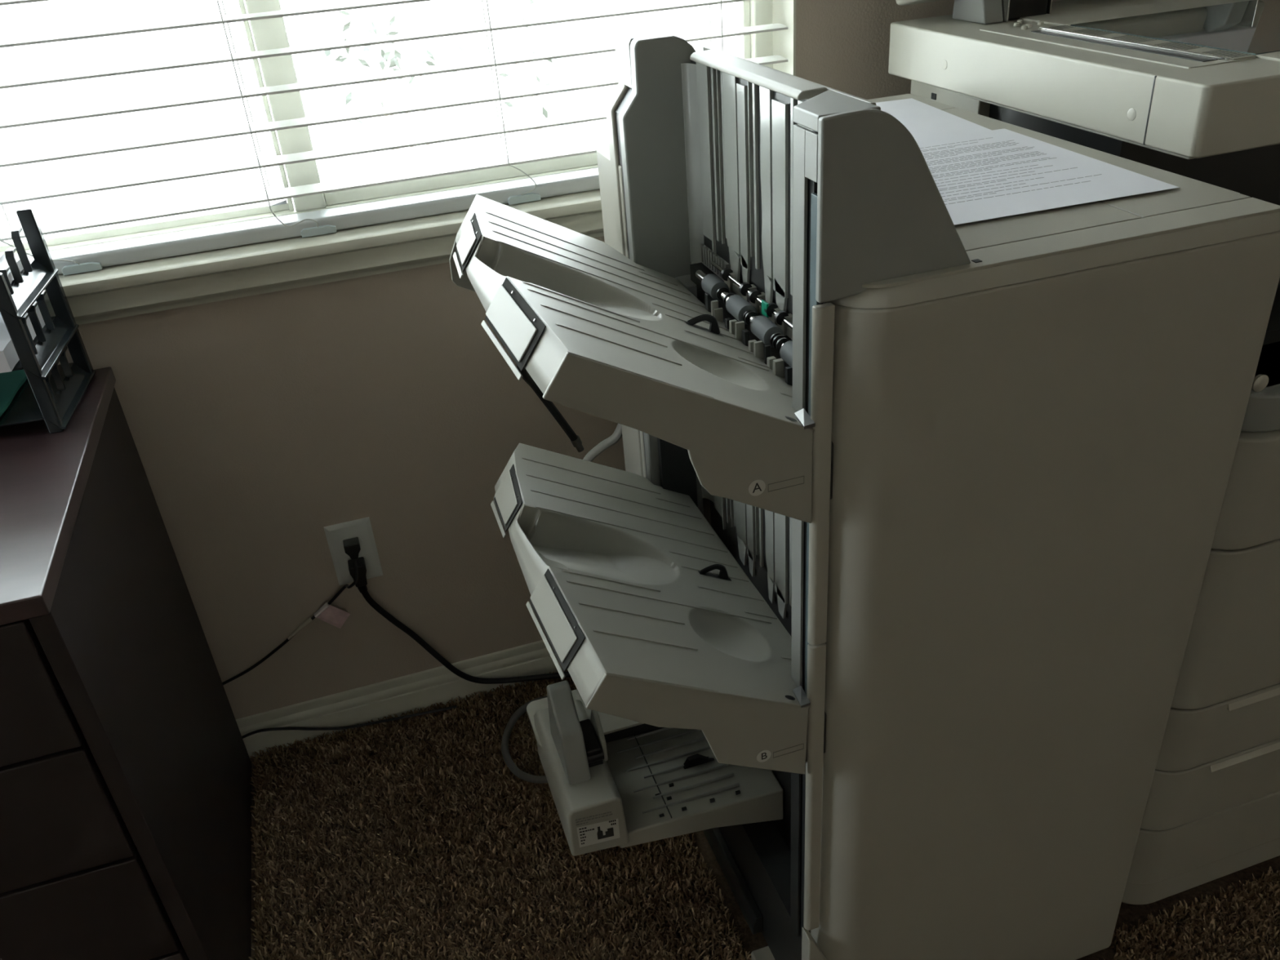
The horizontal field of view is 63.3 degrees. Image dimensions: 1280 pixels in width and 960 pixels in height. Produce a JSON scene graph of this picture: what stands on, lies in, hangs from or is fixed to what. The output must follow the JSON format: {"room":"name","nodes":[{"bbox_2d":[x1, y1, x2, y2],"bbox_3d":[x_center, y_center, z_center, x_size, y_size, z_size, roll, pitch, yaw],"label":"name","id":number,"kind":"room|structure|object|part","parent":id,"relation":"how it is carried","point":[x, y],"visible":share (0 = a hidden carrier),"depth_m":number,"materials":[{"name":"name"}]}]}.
{"room":"back office","nodes":[
{"label":"back office","id":0,"kind":"room"},
{"bbox_2d":[22,0,1062,719],"bbox_3d":[-0.410,-0.685,1.369,4.850,2.440,0.140,-13,32,-13],"label":"wall","id":1,"kind":"structure","parent":0,"point":[258,424],"depth_m":1.63,"materials":[{"name":"beige paint"}]},
{"bbox_2d":[222,537,360,684],"bbox_3d":[-0.585,0.232,1.700,0.295,0.230,0.047,-13,32,-13],"label":"power cord","id":2,"kind":"object","parent":1,"relation":"attached to","point":[327,613],"visible":0.89,"depth_m":1.73,"materials":[{"name":"black plastic"}]},
{"bbox_2d":[44,188,604,324],"bbox_3d":[-1.013,-0.203,1.365,2.736,0.066,0.145,-13,32,-13],"label":"trim","id":3,"kind":"structure","parent":1,"relation":"attached to","point":[151,286],"depth_m":1.44,"materials":[{"name":"beige paint"}]},
{"bbox_2d":[324,516,382,585],"bbox_3d":[-0.471,0.120,1.710,0.073,0.117,0.008,-13,32,-13],"label":"wall outlet","id":4,"kind":"object","parent":1,"relation":"attached to","point":[361,528],"visible":0.7,"depth_m":1.70,"materials":[{"name":"plastic"}]},
{"bbox_2d":[341,535,362,550],"bbox_3d":[-0.472,0.103,1.698,0.034,0.025,0.004,-13,32,-13],"label":"receptacle","id":5,"kind":"object","parent":4,"relation":"attached to","point":[343,537],"depth_m":1.69,"materials":[{"name":"plastic"}]},
{"bbox_2d":[346,555,367,568],"bbox_3d":[-0.469,0.138,1.719,0.034,0.025,0.004,-13,32,-13],"label":"receptacle","id":6,"kind":"object","parent":4,"relation":"attached to","point":[348,557],"depth_m":1.71,"materials":[{"name":"plastic"}]},
{"bbox_2d":[0,0,773,254],"bbox_3d":[-1.080,-0.770,1.111,2.636,1.176,0.055,-13,32,-13],"label":"window","id":7,"kind":"structure","parent":1,"relation":"in","point":[270,33],"depth_m":1.49,"materials":[{"name":"plastic"}]},
{"bbox_3d":[-1.432,-0.695,1.036,1.838,1.118,0.004,-13,32,-13],"label":"pane","id":8,"kind":"part","parent":7,"relation":"part of","materials":[{"name":"white glass"}]},
{"bbox_3d":[-1.391,-0.210,1.322,1.838,0.010,0.035,-13,32,-13],"label":"sash rail","id":9,"kind":"part","parent":7,"relation":"part of","materials":[{"name":"plastic"}]},
{"bbox_2d":[0,0,787,275],"bbox_3d":[-1.057,-0.734,1.048,2.615,1.172,0.062,-13,32,-13],"label":"window blind","id":10,"kind":"object","parent":7,"relation":"attached to","point":[68,261],"visible":0.92,"depth_m":1.42,"materials":[{"name":"white plastic"}]},
{"bbox_3d":[-0.872,-0.782,1.093,0.002,1.076,0.056,-11,31,-11],"label":"ladder cord","id":11,"kind":"part","parent":10,"relation":"part of","materials":[{"name":"white fabric"}]},
{"bbox_3d":[-0.786,-0.297,1.361,0.083,0.049,0.005,-12,31,-11],"label":"slack cord","id":12,"kind":"part","parent":10,"relation":"part of","materials":[{"name":"white fabric"}]},
{"bbox_3d":[-0.554,-0.855,1.170,0.002,1.076,0.056,-11,31,-11],"label":"ladder cord","id":13,"kind":"part","parent":10,"relation":"part of","materials":[{"name":"white fabric"}]},
{"bbox_3d":[-0.479,-0.367,1.435,0.058,0.047,0.005,-11,31,-10],"label":"slack cord","id":14,"kind":"part","parent":10,"relation":"part of","materials":[{"name":"white fabric"}]},
{"bbox_3d":[-1.016,-0.241,1.342,2.615,0.021,0.051,-13,32,-13],"label":"rail","id":15,"kind":"part","parent":10,"relation":"part of","materials":[{"name":"white plastic"}]},
{"bbox_3d":[-0.234,-0.927,1.248,0.002,1.076,0.056,-11,31,-11],"label":"ladder cord","id":16,"kind":"part","parent":10,"relation":"part of","materials":[{"name":"white fabric"}]},
{"bbox_3d":[-0.170,-0.438,1.511,0.036,0.046,0.004,-10,31,-8],"label":"slack cord","id":17,"kind":"part","parent":10,"relation":"part of","materials":[{"name":"white fabric"}]},
{"bbox_3d":[0.084,-1.000,1.325,0.002,1.076,0.056,-11,31,-11],"label":"ladder cord","id":18,"kind":"part","parent":10,"relation":"part of","materials":[{"name":"white fabric"}]},
{"bbox_3d":[-0.191,-0.969,1.333,0.668,1.128,0.047,-13,32,-13],"label":"sash rail","id":19,"kind":"part","parent":7,"relation":"part of","materials":[{"name":"plastic"}]},
{"bbox_2d":[235,638,567,758],"bbox_3d":[-0.302,0.363,1.905,4.850,0.080,0.015,-13,32,-13],"label":"baseboard","id":20,"kind":"structure","parent":1,"relation":"attached to","point":[403,694],"depth_m":1.86,"materials":[{"name":"beige paint"}]},
{"bbox_2d":[772,0,795,75],"bbox_3d":[0.188,-1.024,1.360,0.004,1.175,0.075,-13,32,-13],"label":"trim","id":21,"kind":"structure","parent":1,"relation":"attached to","point":[784,11],"depth_m":1.56,"materials":[{"name":"beige paint"}]},
{"bbox_2d":[249,676,1279,959],"bbox_3d":[0.303,1.328,0.323,4.850,0.050,3.911,-13,32,-13],"label":"floor","id":22,"kind":"structure","parent":0,"point":[1128,913],"depth_m":1.51,"materials":[{"name":"brown carpet"}]},
{"bbox_2d":[0,366,251,959],"bbox_3d":[-1.169,0.430,1.249,1.172,0.758,0.582,-13,32,-13],"label":"credenza","id":23,"kind":"object","parent":22,"relation":"on","point":[126,763],"visible":1,"depth_m":1.17,"materials":[{"name":"brown wood"}]},
{"bbox_3d":[-0.841,0.259,0.967,0.549,0.162,0.020,-13,32,-13],"label":"drawer","id":24,"kind":"part","parent":23,"relation":"part of","materials":[{"name":"brown wood"}]},
{"bbox_2d":[0,207,96,433],"bbox_3d":[-0.872,-0.173,1.252,0.303,0.230,0.176,-10,31,-10],"label":"desk organizer","id":25,"kind":"object","parent":23,"relation":"on","point":[51,392],"visible":1,"depth_m":1.28,"materials":[{"name":"black plastic"}]},
{"bbox_2d":[0,253,23,272],"bbox_3d":[-0.868,-0.223,1.224,0.234,0.014,0.155,-10,31,-10],"label":"paper stack","id":26,"kind":"object","parent":25,"relation":"on","point":[3,262],"visible":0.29,"depth_m":1.28,"materials":[{"name":"white paper"}]},
{"bbox_2d":[7,269,13,284],"bbox_3d":[-0.752,-0.239,1.232,0.008,0.012,0.046,-10,31,-10],"label":"sticky note","id":27,"kind":"object","parent":26,"relation":"on","point":[10,276],"visible":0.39,"depth_m":1.24,"materials":[{"name":"white paper"}]},
{"bbox_2d":[0,369,26,417],"bbox_3d":[-0.887,-0.087,1.285,0.208,0.006,0.164,-10,31,-10],"label":"folder","id":28,"kind":"object","parent":25,"relation":"in","point":[11,382],"visible":0.88,"depth_m":1.33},
{"bbox_2d":[0,301,44,373],"bbox_3d":[-0.867,-0.158,1.250,0.242,0.028,0.180,-10,31,-10],"label":"paper stack","id":29,"kind":"object","parent":25,"relation":"on","point":[9,357],"visible":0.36,"depth_m":1.22,"materials":[{"name":"white paper"}]},
{"bbox_3d":[-0.717,-0.145,1.213,0.016,0.200,0.010,-10,31,-10],"label":"corner post","id":30,"kind":"part","parent":25,"relation":"part of","materials":[{"name":"black plastic"}]},
{"bbox_3d":[-0.755,-0.237,1.345,0.018,0.230,0.012,-10,31,-10],"label":"corner post","id":31,"kind":"part","parent":25,"relation":"part of","materials":[{"name":"black plastic"}]},
{"bbox_3d":[-0.829,0.402,1.052,0.549,0.162,0.020,-13,32,-13],"label":"drawer","id":32,"kind":"part","parent":23,"relation":"part of","materials":[{"name":"brown wood"}]},
{"bbox_3d":[-0.817,0.545,1.137,0.549,0.162,0.020,-13,32,-13],"label":"drawer","id":33,"kind":"part","parent":23,"relation":"part of","materials":[{"name":"brown wood"}]},
{"bbox_3d":[-0.805,0.688,1.221,0.549,0.160,0.020,-13,32,-13],"label":"drawer","id":34,"kind":"part","parent":23,"relation":"part of","materials":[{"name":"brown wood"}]},
{"bbox_2d":[248,668,1279,959],"bbox_3d":[0.179,0.623,1.462,2.270,0.017,1.259,-13,32,-13],"label":"carpet","id":35,"kind":"object","parent":22,"relation":"on","point":[470,746],"visible":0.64,"depth_m":1.57,"materials":[{"name":"brown carpet"}]},
{"bbox_2d":[241,705,457,738],"bbox_3d":[-0.527,0.428,1.831,0.401,0.053,0.022,-12,31,-13],"label":"cable","id":36,"kind":"object","parent":35,"relation":"on","point":[455,706],"visible":0.85,"depth_m":1.85,"materials":[{"name":"black rubber"}]},
{"bbox_2d":[347,556,570,684],"bbox_3d":[-0.216,0.235,1.823,0.516,0.334,0.036,-10,31,-9],"label":"power cord","id":37,"kind":"object","parent":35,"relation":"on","point":[362,583],"visible":0.87,"depth_m":1.82,"materials":[{"name":"black plastic"}]},
{"bbox_2d":[501,695,547,783],"bbox_3d":[-0.085,0.438,1.780,0.306,0.012,0.204,-3,31,3],"label":"cable","id":38,"kind":"object","parent":35,"relation":"on","point":[527,777],"visible":0.41,"depth_m":1.75,"materials":[{"name":"grey rubber"}]},
{"bbox_2d":[448,28,1279,959],"bbox_3d":[0.173,0.075,1.284,0.678,1.140,0.632,-13,32,-13],"label":"finisher","id":39,"kind":"object","parent":22,"relation":"on","point":[885,595],"visible":0.99,"depth_m":1.00,"materials":[{"name":"grey plastic"}]},
{"bbox_2d":[516,364,584,452],"bbox_3d":[-0.097,-0.150,1.521,0.147,0.289,0.090,-2,31,4],"label":"hanging cable","id":40,"kind":"object","parent":39,"relation":"hanging from","point":[575,440],"visible":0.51,"depth_m":1.57,"materials":[{"name":"black plastic"}]},
{"bbox_2d":[575,811,613,825],"bbox_3d":[-0.055,0.404,1.240,0.045,0.011,0.001,-13,32,-13],"label":"print","id":41,"kind":"object","parent":39,"relation":"attached to","point":[582,818],"depth_m":1.24},
{"bbox_2d":[578,819,616,844],"bbox_3d":[-0.050,0.424,1.254,0.046,0.028,0.001,-13,32,-13],"label":"print","id":42,"kind":"object","parent":39,"relation":"attached to","point":[610,821],"depth_m":1.25},
{"bbox_2d":[582,423,622,462],"bbox_3d":[-0.050,-0.031,1.533,0.093,0.222,0.037,-13,32,-13],"label":"cable","id":43,"kind":"object","parent":39,"relation":"attached to","point":[616,436],"visible":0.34,"depth_m":1.53,"materials":[{"name":"white plastic"}]},
{"bbox_3d":[0.026,0.019,1.506,0.064,0.970,0.107,-13,32,-13],"label":"panel","id":44,"kind":"part","parent":39,"relation":"part of","materials":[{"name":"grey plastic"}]},
{"bbox_3d":[0.056,0.403,1.388,0.222,0.064,0.168,-13,32,-13],"label":"tray plate","id":45,"kind":"part","parent":39,"relation":"part of","materials":[{"name":"grey plastic"}]},
{"bbox_3d":[0.093,0.506,1.598,0.016,0.032,0.440,-13,32,-13],"label":"rail","id":46,"kind":"part","parent":39,"relation":"part of","materials":[{"name":"grey plastic"}]},
{"bbox_3d":[0.107,-0.388,0.987,0.030,0.008,0.263,-13,32,-13],"label":"rail","id":47,"kind":"part","parent":39,"relation":"part of","materials":[{"name":"grey plastic"}]},
{"bbox_3d":[0.130,-0.382,0.982,0.007,0.012,0.373,-13,32,-13],"label":"rail","id":48,"kind":"part","parent":39,"relation":"part of","materials":[{"name":"grey plastic"}]},
{"bbox_3d":[0.174,0.406,1.157,0.003,0.300,0.020,-13,32,-13],"label":"frame post","id":49,"kind":"part","parent":39,"relation":"part of","materials":[{"name":"grey plastic"}]},
{"bbox_3d":[0.141,0.009,0.921,0.003,0.626,0.020,-13,32,-13],"label":"guide plate","id":50,"kind":"part","parent":39,"relation":"part of","materials":[{"name":"grey plastic"}]},
{"bbox_3d":[0.126,-0.235,0.754,0.003,0.034,0.020,-13,32,-13],"label":"guide plate","id":51,"kind":"part","parent":39,"relation":"part of","materials":[{"name":"grey plastic"}]},
{"bbox_2d":[793,89,982,302],"bbox_3d":[0.128,-0.316,0.965,0.141,0.138,0.462,-13,32,-13],"label":"hood","id":52,"kind":"object","parent":39,"relation":"attached to","point":[873,223],"depth_m":0.78,"materials":[{"name":"grey plastic"}]},
{"bbox_3d":[0.236,-0.458,1.309,0.297,0.003,0.111,-13,32,-13],"label":"panel","id":53,"kind":"part","parent":39,"relation":"part of","materials":[{"name":"grey plastic"}]},
{"bbox_2d":[915,128,999,142],"bbox_3d":[0.345,-0.312,1.041,0.216,0.001,0.279,-11,31,-11],"label":"printed sheet","id":54,"kind":"object","parent":39,"relation":"on","point":[998,129],"visible":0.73,"depth_m":1.16,"materials":[{"name":"white paper"}]},
{"bbox_2d":[916,128,1179,225],"bbox_3d":[0.341,-0.309,1.036,0.240,0.001,0.288,-13,32,-13],"label":"printed sheet","id":55,"kind":"object","parent":54,"relation":"on","point":[984,175],"visible":0.73,"depth_m":1.00,"materials":[{"name":"white paper"}]},
{"bbox_3d":[0.383,0.234,1.107,0.428,0.972,0.062,-13,32,-13],"label":"door","id":56,"kind":"part","parent":39,"relation":"part of","materials":[{"name":"grey plastic"}]},
{"bbox_3d":[0.271,-0.311,1.057,0.182,0.003,0.462,-13,32,-13],"label":"panel","id":57,"kind":"part","parent":39,"relation":"part of","materials":[{"name":"grey plastic"}]},
{"bbox_3d":[0.352,-0.195,0.850,0.404,0.003,0.036,-13,32,-13],"label":"panel","id":58,"kind":"part","parent":39,"relation":"part of","materials":[{"name":"grey plastic"}]},
{"bbox_3d":[0.412,-0.344,1.091,0.113,0.003,0.462,-13,32,-13],"label":"panel","id":59,"kind":"part","parent":39,"relation":"part of","materials":[{"name":"grey plastic"}]},
{"bbox_3d":[0.264,-0.403,1.208,0.224,0.001,0.286,-13,32,-13],"label":"printed sheet","id":60,"kind":"object","parent":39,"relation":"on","visible":0},
{"bbox_2d":[875,97,991,141],"bbox_3d":[0.280,-0.413,1.221,0.216,0.001,0.279,-10,31,-9],"label":"printed sheet","id":61,"kind":"object","parent":60,"relation":"on","point":[923,121],"visible":0.34,"depth_m":1.24,"materials":[{"name":"white paper"}]},
{"bbox_2d":[888,0,1279,904],"bbox_3d":[0.759,-0.299,1.431,0.610,1.547,0.812,-13,32,-13],"label":"copier","id":62,"kind":"object","parent":22,"relation":"on","point":[1188,88],"visible":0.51,"depth_m":1.23,"materials":[{"name":"grey plastic"}]},
{"bbox_2d":[931,93,936,99],"bbox_3d":[0.415,-0.542,1.466,0.002,0.008,0.011,-13,32,-13],"label":"vent","id":63,"kind":"object","parent":62,"relation":"attached to","point":[933,95],"depth_m":1.46,"materials":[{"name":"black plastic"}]},
{"bbox_3d":[0.431,-0.530,1.452,0.018,0.060,0.173,-13,32,-13],"label":"neck panel","id":64,"kind":"part","parent":62,"relation":"part of","materials":[{"name":"grey plastic"}]},
{"bbox_3d":[0.478,-0.648,1.393,0.002,0.056,0.060,-13,32,-13],"label":"hinge plate","id":65,"kind":"part","parent":62,"relation":"part of","materials":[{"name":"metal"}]},
{"bbox_3d":[0.552,-0.651,1.399,0.002,0.046,0.012,-13,32,-13],"label":"hinge plate","id":66,"kind":"part","parent":62,"relation":"part of","materials":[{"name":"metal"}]},
{"bbox_3d":[0.543,-0.498,1.185,0.018,0.001,0.285,-13,32,-13],"label":"slit glass","id":67,"kind":"part","parent":62,"relation":"part of","materials":[{"name":"clear glass"}]},
{"bbox_3d":[0.743,-0.649,1.413,0.457,0.003,0.109,-13,32,-13],"label":"platen frame","id":68,"kind":"part","parent":62,"relation":"part of","materials":[{"name":"grey plastic"}]},
{"bbox_3d":[0.799,-0.555,1.243,0.440,0.002,0.293,-13,32,-13],"label":"platen glass","id":69,"kind":"part","parent":62,"relation":"part of","materials":[{"name":"clear glass"}]},
{"bbox_3d":[0.820,0.278,1.722,0.610,0.102,0.710,-13,32,-13],"label":"drawer","id":70,"kind":"part","parent":62,"relation":"part of","materials":[{"name":"grey plastic"}]},
{"bbox_3d":[0.812,0.187,1.667,0.610,0.104,0.710,-13,32,-13],"label":"drawer","id":71,"kind":"part","parent":62,"relation":"part of","materials":[{"name":"grey plastic"}]},
{"bbox_3d":[0.805,0.097,1.614,0.610,0.100,0.710,-13,32,-13],"label":"drawer","id":72,"kind":"part","parent":62,"relation":"part of","materials":[{"name":"grey plastic"}]},
{"bbox_3d":[0.793,-0.045,1.529,0.610,0.228,0.710,-13,32,-13],"label":"drawer","id":73,"kind":"part","parent":62,"relation":"part of","materials":[{"name":"grey plastic"}]},
{"bbox_2d":[1240,341,1279,431],"bbox_3d":[0.777,-0.284,1.395,0.600,0.043,0.700,-13,32,-13],"label":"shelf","id":74,"kind":"object","parent":62,"relation":"attached to","point":[1262,414],"depth_m":1.05,"materials":[{"name":"grey plastic"}]},
{"bbox_3d":[0.860,-0.473,1.100,0.457,0.003,0.056,-13,32,-13],"label":"platen frame","id":75,"kind":"part","parent":62,"relation":"part of","materials":[{"name":"grey plastic"}]},
{"bbox_3d":[0.802,0.027,1.580,0.560,0.770,0.660,-13,32,-13],"label":"frame","id":76,"kind":"part","parent":62,"relation":"part of","materials":[{"name":"black plastic"}]},
{"label":"outside","id":77,"kind":"structure","parent":0,"visible":0},
{"bbox_3d":[-6.023,-7.691,17.556,50.000,0.020,80.000,-13,32,-13],"label":"ground","id":78,"kind":"structure","parent":77,"visible":0},
{"bbox_2d":[0,0,734,230],"bbox_3d":[-2.120,-2.519,6.358,18.000,1.950,0.200,-13,32,-13],"label":"window pane","id":79,"kind":"structure","parent":78,"relation":"on","point":[53,17],"depth_m":6.30,"materials":[{"name":"glass"}]},
{"bbox_2d":[301,0,469,171],"bbox_3d":[-0.606,-0.463,2.927,0.462,1.703,0.517,-13,32,-13],"label":"shrub","id":80,"kind":"object","parent":78,"relation":"on","point":[394,61],"visible":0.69,"depth_m":2.64,"materials":[{"name":"green plant"}]},
{"bbox_3d":[-0.563,-0.407,3.005,0.118,1.521,0.059,-15,32,-17],"label":"stem","id":81,"kind":"part","parent":80,"relation":"part of","materials":[{"name":"green plant"}]},
{"bbox_2d":[497,0,553,152],"bbox_3d":[-0.286,-0.648,3.276,0.162,1.619,0.429,-3,31,4],"label":"shrub","id":82,"kind":"object","parent":78,"relation":"on","point":[539,132],"visible":0.32,"depth_m":3.01,"materials":[{"name":"green plant"}]},
{"bbox_3d":[-0.274,-0.581,3.336,0.028,1.441,0.099,-22,35,-27],"label":"stem","id":83,"kind":"part","parent":82,"relation":"part of","materials":[{"name":"green plant"}]},
{"bbox_2d":[545,0,577,146],"bbox_3d":[-0.225,-0.911,3.776,0.050,1.550,0.050,-13,32,-13],"label":"post","id":84,"kind":"object","parent":78,"relation":"on","point":[557,31],"visible":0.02,"depth_m":3.48,"materials":[{"name":"white"}]}
]}

